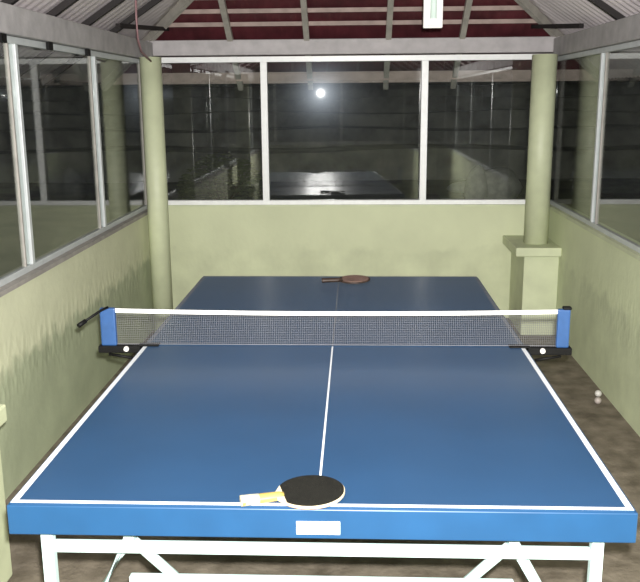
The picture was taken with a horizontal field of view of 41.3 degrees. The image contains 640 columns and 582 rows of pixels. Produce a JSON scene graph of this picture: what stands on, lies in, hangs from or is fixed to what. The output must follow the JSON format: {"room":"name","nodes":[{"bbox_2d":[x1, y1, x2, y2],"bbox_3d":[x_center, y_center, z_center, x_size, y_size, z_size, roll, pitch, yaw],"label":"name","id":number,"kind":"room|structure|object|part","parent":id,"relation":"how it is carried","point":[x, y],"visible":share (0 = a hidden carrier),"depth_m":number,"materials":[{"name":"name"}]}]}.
{"room":"table tennis room","nodes":[
{"label":"table tennis room","id":0,"kind":"room"},
{"bbox_2d":[0,215,153,499],"bbox_3d":[-1.516,0.764,2.473,0.130,0.900,8.950,0,13,2],"label":"wall","id":1,"kind":"structure","parent":0,"point":[52,368],"depth_m":4.47,"materials":[{"name":"paint"}]},
{"bbox_2d":[0,33,147,296],"bbox_3d":[-1.518,-0.219,2.249,0.142,1.120,8.950,0,13,2],"label":"window","id":2,"kind":"structure","parent":1,"relation":"in","point":[31,267],"depth_m":4.25,"materials":[{"name":"white metal"}]},
{"bbox_3d":[-1.514,0.316,2.371,0.142,0.022,8.950,0,13,2],"label":"sill","id":3,"kind":"part","parent":2,"relation":"part of","materials":[{"name":"grey concrete"}]},
{"bbox_2d":[0,0,639,90],"bbox_3d":[0.047,-1.242,1.950,4.196,1.429,10.116,0,13,2],"label":"ceiling","id":4,"kind":"structure","parent":0,"point":[229,20],"depth_m":6.26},
{"bbox_2d":[0,2,152,58],"bbox_3d":[-1.523,-0.829,2.105,0.140,0.130,8.940,0,13,2],"label":"trim","id":5,"kind":"structure","parent":4,"relation":"attached to","point":[15,21],"depth_m":4.51,"materials":[{"name":"grey wood"}]},
{"bbox_2d":[135,0,151,61],"bbox_3d":[-1.153,-1.696,5.529,0.024,0.370,0.708,-2,13,-5],"label":"cable","id":6,"kind":"object","parent":4,"relation":"hanging from","point":[136,15],"visible":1,"depth_m":5.24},
{"bbox_2d":[148,36,560,56],"bbox_3d":[0.237,-1.857,6.457,3.290,0.113,0.140,0,13,2],"label":"ceiling beam","id":7,"kind":"structure","parent":4,"relation":"attached to","point":[450,45],"depth_m":6.39,"materials":[{"name":"grey wood"}]},
{"bbox_2d":[423,0,442,27],"bbox_3d":[0.606,-1.824,4.488,0.104,0.832,0.069,0,13,2],"label":"lamp","id":8,"kind":"object","parent":4,"relation":"hanging from","point":[432,9],"visible":1,"depth_m":4.56,"materials":[{"name":"white plastic"}]},
{"bbox_2d":[553,13,639,55],"bbox_3d":[1.624,-0.823,1.973,0.140,0.130,8.940,0,13,2],"label":"trim","id":9,"kind":"structure","parent":4,"relation":"attached to","point":[627,29],"depth_m":5.10,"materials":[{"name":"grey wood"}]},
{"bbox_2d":[5,318,639,581],"bbox_3d":[0.068,1.450,2.562,3.290,0.500,9.210,0,13,2],"label":"floor","id":10,"kind":"structure","parent":0,"point":[611,436],"depth_m":3.29,"materials":[{"name":"concrete"}]},
{"bbox_2d":[0,404,11,581],"bbox_3d":[-1.287,0.117,2.783,0.300,2.020,0.400,0,13,2],"label":"column","id":11,"kind":"structure","parent":10,"relation":"on","point":[5,556],"depth_m":3.08,"materials":[{"name":"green paint"}]},
{"bbox_2d":[139,57,172,332],"bbox_3d":[-1.190,-0.664,6.214,0.152,2.020,0.152,0,13,2],"label":"column","id":12,"kind":"structure","parent":10,"relation":"on","point":[150,72],"depth_m":6.13,"materials":[{"name":"green paint"}]},
{"bbox_2d":[7,276,637,581],"bbox_3d":[0.053,0.592,3.490,1.543,0.760,2.751,0,13,2],"label":"table","id":13,"kind":"object","parent":10,"relation":"on","point":[467,443],"visible":0.96,"depth_m":2.44,"materials":[{"name":"blue paint"}]},
{"bbox_3d":[-0.695,0.916,2.244,0.030,0.663,0.030,0,13,2],"label":"leg","id":14,"kind":"part","parent":13,"relation":"part of","materials":[{"name":"white metal"}]},
{"bbox_3d":[-0.551,0.931,2.299,0.122,0.577,0.030,0,13,2],"label":"leg","id":15,"kind":"part","parent":13,"relation":"part of","materials":[{"name":"white metal"}]},
{"bbox_2d":[239,475,344,509],"bbox_3d":[-0.067,0.504,2.107,0.262,0.026,0.164,-4,14,-13],"label":"paddle","id":16,"kind":"object","parent":13,"relation":"on","point":[307,492],"visible":1,"depth_m":2.09,"materials":[{"name":"black rubber"}]},
{"bbox_3d":[-0.142,0.510,2.089,0.108,0.025,0.035,-4,14,-13],"label":"handle","id":17,"kind":"part","parent":16,"relation":"part of","materials":[{"name":"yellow wood"}]},
{"bbox_3d":[-0.024,0.500,2.116,0.173,0.007,0.164,-4,14,-13],"label":"blade","id":18,"kind":"part","parent":16,"relation":"part of","materials":[{"name":"black rubber"}]},
{"bbox_3d":[-0.004,0.580,2.080,0.107,0.034,0.002,0,13,2],"label":"maker plate","id":19,"kind":"part","parent":13,"relation":"part of","materials":[{"name":"white plastic"}]},
{"bbox_2d":[301,527,335,532],"bbox_3d":[-0.004,0.584,2.079,0.084,0.015,0.001,0,13,2],"label":"label","id":20,"kind":"object","parent":13,"relation":"attached to","point":[303,529],"depth_m":2.08,"materials":[{"name":"white paper"}]},
{"bbox_3d":[0.000,0.769,2.239,1.012,0.030,0.024,0,13,2],"label":"rail","id":21,"kind":"part","parent":13,"relation":"part of","materials":[{"name":"white metal"}]},
{"bbox_3d":[-0.003,0.655,2.155,1.360,0.030,0.020,0,13,2],"label":"rail","id":22,"kind":"part","parent":13,"relation":"part of","materials":[{"name":"white metal"}]},
{"bbox_2d":[77,306,571,361],"bbox_3d":[0.028,0.240,3.346,1.930,0.342,0.172,0,13,2],"label":"net","id":23,"kind":"object","parent":13,"relation":"attached to","point":[108,320],"visible":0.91,"depth_m":3.39,"materials":[{"name":"black fabric"}]},
{"bbox_3d":[-0.923,0.126,3.293,0.018,0.028,0.042,9,16,35],"label":"crank knob","id":24,"kind":"part","parent":23,"relation":"part of","materials":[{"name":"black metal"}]},
{"bbox_3d":[-0.853,0.143,3.428,0.063,0.156,0.024,0,13,2],"label":"post","id":25,"kind":"part","parent":23,"relation":"part of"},
{"bbox_3d":[0.050,0.216,3.406,1.770,0.002,0.002,0,13,2],"label":"cord","id":26,"kind":"part","parent":23,"relation":"part of","materials":[{"name":"fabric"}]},
{"bbox_3d":[0.959,0.147,3.352,0.050,0.156,0.024,0,13,2],"label":"post","id":27,"kind":"part","parent":23,"relation":"part of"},
{"bbox_2d":[322,275,369,283],"bbox_3d":[0.146,-0.063,4.598,0.254,0.025,0.166,4,14,19],"label":"paddle","id":28,"kind":"object","parent":13,"relation":"on","point":[351,279],"visible":1,"depth_m":4.56,"materials":[{"name":"brown wood"}]},
{"bbox_3d":[0.064,-0.059,4.577,0.108,0.025,0.035,-2,15,-3],"label":"handle","id":29,"kind":"part","parent":28,"relation":"part of","materials":[{"name":"brown wood"}]},
{"bbox_3d":[0.184,-0.063,4.584,0.173,0.007,0.164,-2,15,-3],"label":"blade","id":30,"kind":"part","parent":28,"relation":"part of","materials":[{"name":"brown rubber"}]},
{"bbox_3d":[0.554,0.933,2.252,0.122,0.577,0.030,0,13,2],"label":"leg","id":31,"kind":"part","parent":13,"relation":"part of","materials":[{"name":"white metal"}]},
{"bbox_3d":[0.693,0.919,2.186,0.030,0.663,0.030,0,13,2],"label":"leg","id":32,"kind":"part","parent":13,"relation":"part of","materials":[{"name":"white metal"}]},
{"bbox_2d":[502,54,561,334],"bbox_3d":[1.582,-0.705,6.303,0.325,2.020,0.580,0,13,2],"label":"column","id":33,"kind":"structure","parent":10,"relation":"on","point":[534,257],"depth_m":6.18,"materials":[{"name":"green paint"}]},
{"bbox_2d":[594,397,600,403],"bbox_3d":[1.601,0.631,4.892,0.040,0.040,0.040,0,13,2],"label":"ball","id":34,"kind":"object","parent":10,"relation":"on","point":[597,400],"visible":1,"depth_m":4.88,"materials":[{"name":"white plastic"}]},
{"bbox_2d":[595,390,601,396],"bbox_3d":[1.641,0.604,5.008,0.040,0.040,0.040,0,13,2],"label":"ball","id":35,"kind":"object","parent":10,"relation":"on","point":[598,393],"visible":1,"depth_m":5.00,"materials":[{"name":"white plastic"}]},
{"bbox_2d":[168,206,524,317],"bbox_3d":[0.250,-0.241,6.830,3.290,0.900,0.130,0,13,2],"label":"wall","id":36,"kind":"structure","parent":0,"point":[204,241],"depth_m":6.74,"materials":[{"name":"paint"}]},
{"bbox_2d":[161,54,532,206],"bbox_3d":[0.242,-1.234,6.596,3.030,1.144,0.145,0,13,2],"label":"window","id":37,"kind":"structure","parent":36,"relation":"in","point":[422,201],"depth_m":6.57,"materials":[{"name":"white paint"}]},
{"bbox_3d":[0.246,-0.683,6.721,3.030,0.014,0.145,0,13,2],"label":"sill","id":38,"kind":"part","parent":37,"relation":"part of","materials":[{"name":"white paint"}]},
{"bbox_2d":[548,210,639,436],"bbox_3d":[1.641,0.770,2.341,0.130,0.900,8.950,0,13,2],"label":"wall","id":39,"kind":"structure","parent":0,"point":[600,282],"depth_m":5.08,"materials":[{"name":"paint"}]},
{"bbox_2d":[550,40,639,260],"bbox_3d":[1.628,-0.213,2.117,0.142,1.120,8.950,0,13,2],"label":"window","id":40,"kind":"structure","parent":39,"relation":"in","point":[626,244],"depth_m":5.24,"materials":[{"name":"white paint"}]},
{"bbox_3d":[1.632,0.323,2.239,0.142,0.022,8.950,0,13,2],"label":"sill","id":41,"kind":"part","parent":40,"relation":"part of","materials":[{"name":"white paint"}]},
{"label":"outside","id":42,"kind":"structure","parent":0,"visible":0},
{"bbox_2d":[0,178,639,275],"bbox_3d":[0.002,1.637,2.325,90.000,0.090,90.000,0,13,2],"label":"ground","id":43,"kind":"structure","parent":42,"point":[61,213],"depth_m":18.36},
{"bbox_2d":[175,152,262,199],"bbox_3d":[-1.902,-2.148,16.524,1.935,1.093,1.548,0,13,2],"label":"shrub","id":44,"kind":"object","parent":43,"relation":"on","point":[199,173],"visible":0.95,"depth_m":16.30,"materials":[{"name":"green plant"}]},
{"bbox_3d":[-1.882,-1.965,16.572,0.981,0.714,0.798,0,13,2],"label":"stem","id":45,"kind":"part","parent":44,"relation":"part of","materials":[{"name":"grey plant"}]},
{"bbox_2d":[0,143,639,182],"bbox_3d":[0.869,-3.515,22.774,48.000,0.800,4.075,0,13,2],"label":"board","id":46,"kind":"object","parent":43,"relation":"on","point":[445,161],"visible":0.69,"depth_m":21.29,"materials":[{"name":"black wood"}]},
{"bbox_2d":[0,124,639,149],"bbox_3d":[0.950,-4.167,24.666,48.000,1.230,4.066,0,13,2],"label":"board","id":47,"kind":"object","parent":43,"relation":"on","point":[614,134],"visible":0.31,"depth_m":23.27,"materials":[{"name":"black wood"}]},
{"bbox_2d":[0,109,639,129],"bbox_3d":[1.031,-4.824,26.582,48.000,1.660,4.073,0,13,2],"label":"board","id":48,"kind":"object","parent":43,"relation":"on","point":[487,118],"visible":0.22,"depth_m":25.23,"materials":[{"name":"black wood"}]},
{"bbox_2d":[0,94,639,113],"bbox_3d":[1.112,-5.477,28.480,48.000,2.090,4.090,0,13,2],"label":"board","id":49,"kind":"object","parent":43,"relation":"on","point":[627,102],"visible":0.27,"depth_m":26.84,"materials":[{"name":"black wood"}]},
{"bbox_2d":[0,81,639,100],"bbox_3d":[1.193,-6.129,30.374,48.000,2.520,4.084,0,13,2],"label":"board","id":50,"kind":"object","parent":43,"relation":"on","point":[572,88],"visible":0.29,"depth_m":28.49,"materials":[{"name":"black wood"}]},
{"bbox_2d":[0,76,639,88],"bbox_3d":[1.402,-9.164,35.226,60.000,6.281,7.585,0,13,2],"label":"fence rail","id":51,"kind":"object","parent":43,"relation":"on","point":[26,83],"visible":0.02,"depth_m":32.68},
{"bbox_2d":[447,181,465,192],"bbox_3d":[3.211,-2.345,19.347,0.652,0.302,0.434,0,13,2],"label":"stone","id":52,"kind":"object","parent":43,"relation":"on","point":[458,187],"visible":0.57,"depth_m":19.22,"materials":[{"name":"grey stone"}]},
{"bbox_2d":[464,165,487,198],"bbox_3d":[2.964,-1.927,16.056,0.411,0.907,0.413,-9,15,-33],"label":"boulder","id":53,"kind":"object","parent":43,"relation":"on","point":[476,187],"visible":0.68,"depth_m":15.92,"materials":[{"name":"grey stone"}]},
{"bbox_2d":[485,167,522,198],"bbox_3d":[3.559,-2.093,17.131,1.057,0.817,0.626,0,13,2],"label":"boulder","id":54,"kind":"object","parent":43,"relation":"on","point":[502,182],"visible":0.57,"depth_m":16.89,"materials":[{"name":"grey stone"}]}
]}

